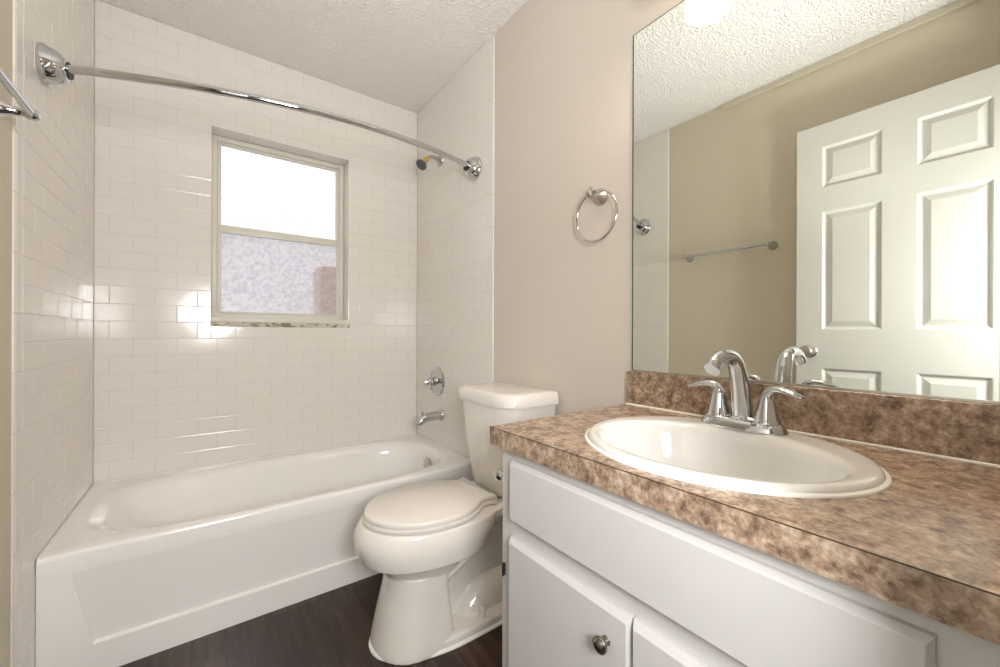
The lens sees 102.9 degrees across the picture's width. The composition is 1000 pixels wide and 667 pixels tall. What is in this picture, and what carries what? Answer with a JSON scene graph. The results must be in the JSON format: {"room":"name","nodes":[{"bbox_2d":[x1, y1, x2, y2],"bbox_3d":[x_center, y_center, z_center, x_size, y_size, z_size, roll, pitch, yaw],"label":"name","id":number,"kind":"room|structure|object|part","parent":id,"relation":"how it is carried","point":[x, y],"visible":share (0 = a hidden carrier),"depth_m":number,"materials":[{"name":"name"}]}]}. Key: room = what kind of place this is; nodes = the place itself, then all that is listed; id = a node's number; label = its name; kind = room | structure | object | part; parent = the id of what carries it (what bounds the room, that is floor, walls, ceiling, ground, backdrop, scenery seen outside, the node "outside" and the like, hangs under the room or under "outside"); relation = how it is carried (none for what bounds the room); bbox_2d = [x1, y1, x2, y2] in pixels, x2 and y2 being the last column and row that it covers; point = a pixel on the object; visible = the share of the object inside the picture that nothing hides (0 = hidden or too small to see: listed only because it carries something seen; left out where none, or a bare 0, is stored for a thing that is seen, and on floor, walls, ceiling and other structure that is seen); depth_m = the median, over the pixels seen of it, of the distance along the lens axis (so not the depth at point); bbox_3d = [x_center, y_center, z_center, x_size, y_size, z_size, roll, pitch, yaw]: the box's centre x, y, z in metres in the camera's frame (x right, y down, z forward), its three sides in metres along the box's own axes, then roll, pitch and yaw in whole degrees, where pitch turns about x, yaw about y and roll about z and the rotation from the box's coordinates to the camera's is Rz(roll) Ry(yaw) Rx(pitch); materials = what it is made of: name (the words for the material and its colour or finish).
{"room":"bathroom","nodes":[
{"label":"bathroom","id":0,"kind":"room"},
{"bbox_2d":[0,0,94,666],"bbox_3d":[-1.146,-0.203,0.780,0.121,2.527,2.610,0,0,-36],"label":"wall","id":1,"kind":"structure","parent":0,"point":[47,164],"depth_m":1.19,"materials":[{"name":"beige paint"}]},
{"bbox_2d":[0,68,40,120],"bbox_3d":[-0.990,-0.519,0.731,0.086,0.054,0.546,0,0,-36],"label":"towel bar","id":2,"kind":"object","parent":1,"relation":"attached to","point":[6,109],"visible":1,"depth_m":0.91,"materials":[{"name":"silver metal"}]},
{"bbox_3d":[-1.135,-0.520,0.930,0.086,0.054,0.054,0,0,-36],"label":"wall post","id":3,"kind":"part","parent":2,"relation":"part of","materials":[{"name":"silver metal"}]},
{"bbox_2d":[35,42,481,180],"bbox_3d":[-0.724,-0.830,1.596,1.543,0.172,0.241,0,0,-36],"label":"shower curtain rod","id":4,"kind":"object","parent":1,"relation":"attached to","point":[53,70],"visible":1,"depth_m":1.31,"materials":[{"name":"silver metal"}]},
{"bbox_3d":[-0.701,-0.830,1.563,1.417,0.077,0.159,0,0,-35],"label":"rod","id":5,"kind":"part","parent":4,"relation":"part of","materials":[{"name":"silver metal"}]},
{"bbox_2d":[93,0,416,483],"bbox_3d":[-1.211,-0.203,2.257,1.536,2.527,0.151,0,0,-36],"label":"wall","id":6,"kind":"structure","parent":0,"point":[173,390],"depth_m":1.99,"materials":[{"name":"beige tile"}]},
{"bbox_2d":[210,134,349,327],"bbox_3d":[-1.215,-0.537,2.245,0.674,1.005,0.160,0,0,-36],"label":"window","id":7,"kind":"structure","parent":6,"relation":"in","point":[277,216],"depth_m":2.26,"materials":[{"name":"glass"}]},
{"bbox_3d":[-1.251,-0.777,2.293,0.614,0.474,0.020,0,0,-36],"label":"sash","id":8,"kind":"part","parent":7,"relation":"part of","materials":[{"name":"white metal"}]},
{"bbox_3d":[-1.241,-0.340,2.276,0.614,0.466,0.018,0,0,-36],"label":"sash","id":9,"kind":"part","parent":7,"relation":"part of","materials":[{"name":"glass"}]},
{"bbox_3d":[-1.252,-0.786,2.293,0.584,0.436,0.004,0,0,-36],"label":"pane","id":10,"kind":"part","parent":7,"relation":"part of","materials":[{"name":"clear glass"}]},
{"bbox_3d":[-1.241,-0.326,2.276,0.584,0.422,0.004,0,0,-36],"label":"pane","id":11,"kind":"part","parent":7,"relation":"part of","materials":[{"name":"clear glass"}]},
{"bbox_3d":[-1.210,-0.058,2.236,0.670,0.046,0.126,0,0,-36],"label":"sill","id":12,"kind":"part","parent":7,"relation":"part of","materials":[{"name":"white stone"}]},
{"bbox_2d":[119,573,501,666],"bbox_3d":[-0.211,1.093,0.613,4.000,0.060,4.010,0,0,-36],"label":"floor","id":13,"kind":"structure","parent":0,"point":[332,628],"depth_m":1.37,"materials":[{"name":"brown wood"}]},
{"bbox_2d":[35,433,474,666],"bbox_3d":[-0.955,0.860,1.903,1.523,0.401,0.726,0,0,-36],"label":"bathtub","id":14,"kind":"object","parent":13,"relation":"on","point":[147,565],"visible":0.87,"depth_m":1.49,"materials":[{"name":"white ceramic"}]},
{"bbox_3d":[-0.417,0.745,2.272,0.018,0.076,0.076,0,0,-36],"label":"overflow plate","id":15,"kind":"part","parent":14,"relation":"part of","materials":[{"name":"silver metal"}]},
{"bbox_2d":[353,381,558,664],"bbox_3d":[-0.179,0.643,1.514,0.724,0.840,0.412,0,0,-36],"label":"toilet","id":16,"kind":"object","parent":13,"relation":"on","point":[436,545],"visible":0.84,"depth_m":1.37,"materials":[{"name":"white ceramic"}]},
{"bbox_3d":[-0.194,0.851,1.504,0.690,0.424,0.391,0,0,-36],"label":"bowl","id":17,"kind":"part","parent":16,"relation":"part of","materials":[{"name":"white ceramic"}]},
{"bbox_3d":[-0.266,0.630,1.451,0.458,0.014,0.367,0,0,-36],"label":"seat","id":18,"kind":"part","parent":16,"relation":"part of","materials":[{"name":"beige plastic"}]},
{"bbox_3d":[-0.265,0.611,1.451,0.452,0.019,0.361,0,0,-36],"label":"lid","id":19,"kind":"part","parent":16,"relation":"part of","materials":[{"name":"beige plastic"}]},
{"bbox_3d":[0.010,0.251,1.652,0.258,0.054,0.412,0,0,-36],"label":"tank lid","id":20,"kind":"part","parent":16,"relation":"part of","materials":[{"name":"white ceramic"}]},
{"bbox_3d":[0.013,0.458,1.655,0.239,0.360,0.388,0,0,-36],"label":"tank","id":21,"kind":"part","parent":16,"relation":"part of","materials":[{"name":"white ceramic"}]},
{"bbox_2d":[502,450,999,666],"bbox_3d":[0.436,0.669,0.811,0.582,0.792,0.778,0,0,-36],"label":"vanity cabinet","id":22,"kind":"object","parent":13,"relation":"on","point":[594,576],"visible":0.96,"depth_m":0.62,"materials":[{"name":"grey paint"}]},
{"bbox_2d":[494,469,502,481],"bbox_3d":[0.008,0.362,1.015,0.044,0.044,0.062,0,0,-36],"label":"toilet paper holder","id":23,"kind":"object","parent":22,"relation":"attached to","point":[498,474],"visible":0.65,"depth_m":1.02,"materials":[{"name":"silver metal"}]},
{"bbox_3d":[0.013,0.362,1.009,0.044,0.044,0.048,0,0,-36],"label":"wall post","id":24,"kind":"part","parent":23,"relation":"part of","materials":[{"name":"silver metal"}]},
{"bbox_3d":[0.122,0.714,0.805,0.018,0.471,0.334,0,0,-36],"label":"cabinet door","id":25,"kind":"part","parent":22,"relation":"part of","materials":[{"name":"grey paint"}]},
{"bbox_3d":[0.177,0.541,0.695,0.026,0.030,0.029,0,0,-36],"label":"knob","id":26,"kind":"part","parent":22,"relation":"part of","materials":[{"name":"silver metal"}]},
{"bbox_3d":[0.324,0.714,0.529,0.018,0.471,0.344,0,0,-36],"label":"cabinet door","id":27,"kind":"part","parent":22,"relation":"part of","materials":[{"name":"grey paint"}]},
{"bbox_2d":[490,371,999,645],"bbox_3d":[0.439,0.199,0.826,0.563,0.152,0.804,0,0,-36],"label":"countertop","id":28,"kind":"structure","parent":22,"relation":"on","point":[927,544],"depth_m":0.58,"materials":[{"name":"brown laminate"}]},
{"bbox_2d":[584,416,891,498],"bbox_3d":[0.429,0.299,0.810,0.475,0.164,0.526,0,0,-36],"label":"sink","id":29,"kind":"object","parent":28,"relation":"in","point":[686,449],"visible":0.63,"depth_m":0.82,"materials":[{"name":"white ceramic"}]},
{"bbox_2d":[688,349,803,435],"bbox_3d":[0.536,0.127,0.922,0.200,0.185,0.197,0,0,2],"label":"faucet","id":30,"kind":"object","parent":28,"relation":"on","point":[766,419],"visible":1,"depth_m":0.90,"materials":[{"name":"silver metal"}]},
{"bbox_3d":[0.519,0.157,0.985,0.055,0.085,0.098,0,0,-36],"label":"handle","id":31,"kind":"part","parent":30,"relation":"part of","materials":[{"name":"silver metal"}]},
{"bbox_3d":[0.510,0.121,0.888,0.183,0.173,0.045,0,0,-36],"label":"spout","id":32,"kind":"part","parent":30,"relation":"part of","materials":[{"name":"silver metal"}]},
{"bbox_3d":[0.562,0.208,0.926,0.073,0.023,0.183,0,0,-36],"label":"plate","id":33,"kind":"part","parent":30,"relation":"part of","materials":[{"name":"silver metal"}]},
{"bbox_3d":[0.606,0.157,0.868,0.055,0.085,0.098,0,0,-36],"label":"handle","id":34,"kind":"part","parent":30,"relation":"part of","materials":[{"name":"silver metal"}]},
{"bbox_2d":[99,0,526,113],"bbox_3d":[-0.202,-1.504,0.614,4.000,0.080,4.010,0,0,-36],"label":"ceiling","id":35,"kind":"structure","parent":0,"point":[400,53],"depth_m":1.94,"materials":[{"name":"white paint"}]},
{"bbox_2d":[416,0,682,458],"bbox_3d":[0.179,-0.199,1.752,0.121,2.527,2.610,0,0,-36],"label":"wall","id":36,"kind":"structure","parent":0,"point":[509,289],"depth_m":1.70,"materials":[{"name":"beige paint"}]},
{"bbox_2d":[416,155,442,169],"bbox_3d":[-0.412,-1.008,2.327,0.071,0.130,0.169,0,0,45],"label":"shower fixture","id":37,"kind":"object","parent":36,"relation":"attached to","point":[421,163],"visible":0.98,"depth_m":2.30,"materials":[{"name":"silver metal"}]},
{"bbox_3d":[-0.398,-1.029,2.346,0.099,0.048,0.022,0,0,-43],"label":"shower arm","id":38,"kind":"part","parent":37,"relation":"part of","materials":[{"name":"silver metal"}]},
{"bbox_2d":[416,409,443,425],"bbox_3d":[-0.412,0.488,2.315,0.162,0.079,0.068,0,0,-36],"label":"tub spout","id":39,"kind":"object","parent":36,"relation":"attached to","point":[435,415],"visible":1,"depth_m":2.30,"materials":[{"name":"silver metal"}]},
{"bbox_2d":[423,367,444,395],"bbox_3d":[-0.414,0.288,2.378,0.092,0.176,0.176,0,0,-36],"label":"shower valve","id":40,"kind":"object","parent":36,"relation":"attached to","point":[436,382],"visible":1,"depth_m":2.37,"materials":[{"name":"silver metal"}]},
{"bbox_3d":[-0.415,0.296,2.357,0.064,0.065,0.082,0,0,-36],"label":"valve handle","id":41,"kind":"part","parent":40,"relation":"part of","materials":[{"name":"silver metal"}]},
{"bbox_2d":[576,187,617,242],"bbox_3d":[0.336,-0.413,1.385,0.075,0.194,0.184,0,0,-36],"label":"towel ring","id":42,"kind":"object","parent":36,"relation":"attached to","point":[600,197],"visible":1,"depth_m":1.39,"materials":[{"name":"silver metal"}]},
{"bbox_3d":[0.330,-0.482,1.392,0.075,0.056,0.056,0,0,-36],"label":"wall post","id":43,"kind":"part","parent":42,"relation":"part of","materials":[{"name":"silver metal"}]},
{"bbox_2d":[626,371,999,464],"bbox_3d":[0.659,0.177,0.986,0.019,0.107,0.803,0,0,-36],"label":"backsplash","id":44,"kind":"structure","parent":36,"relation":"attached to","point":[967,430],"depth_m":0.83,"materials":[{"name":"brown laminate"}]},
{"bbox_2d":[631,0,999,403],"bbox_3d":[0.657,-0.426,1.002,0.008,1.098,0.751,0,0,-36],"label":"wall mirror","id":45,"kind":"object","parent":36,"relation":"attached to","point":[816,183],"visible":1,"depth_m":0.90,"materials":[{"name":"silver mirror"}]}
]}

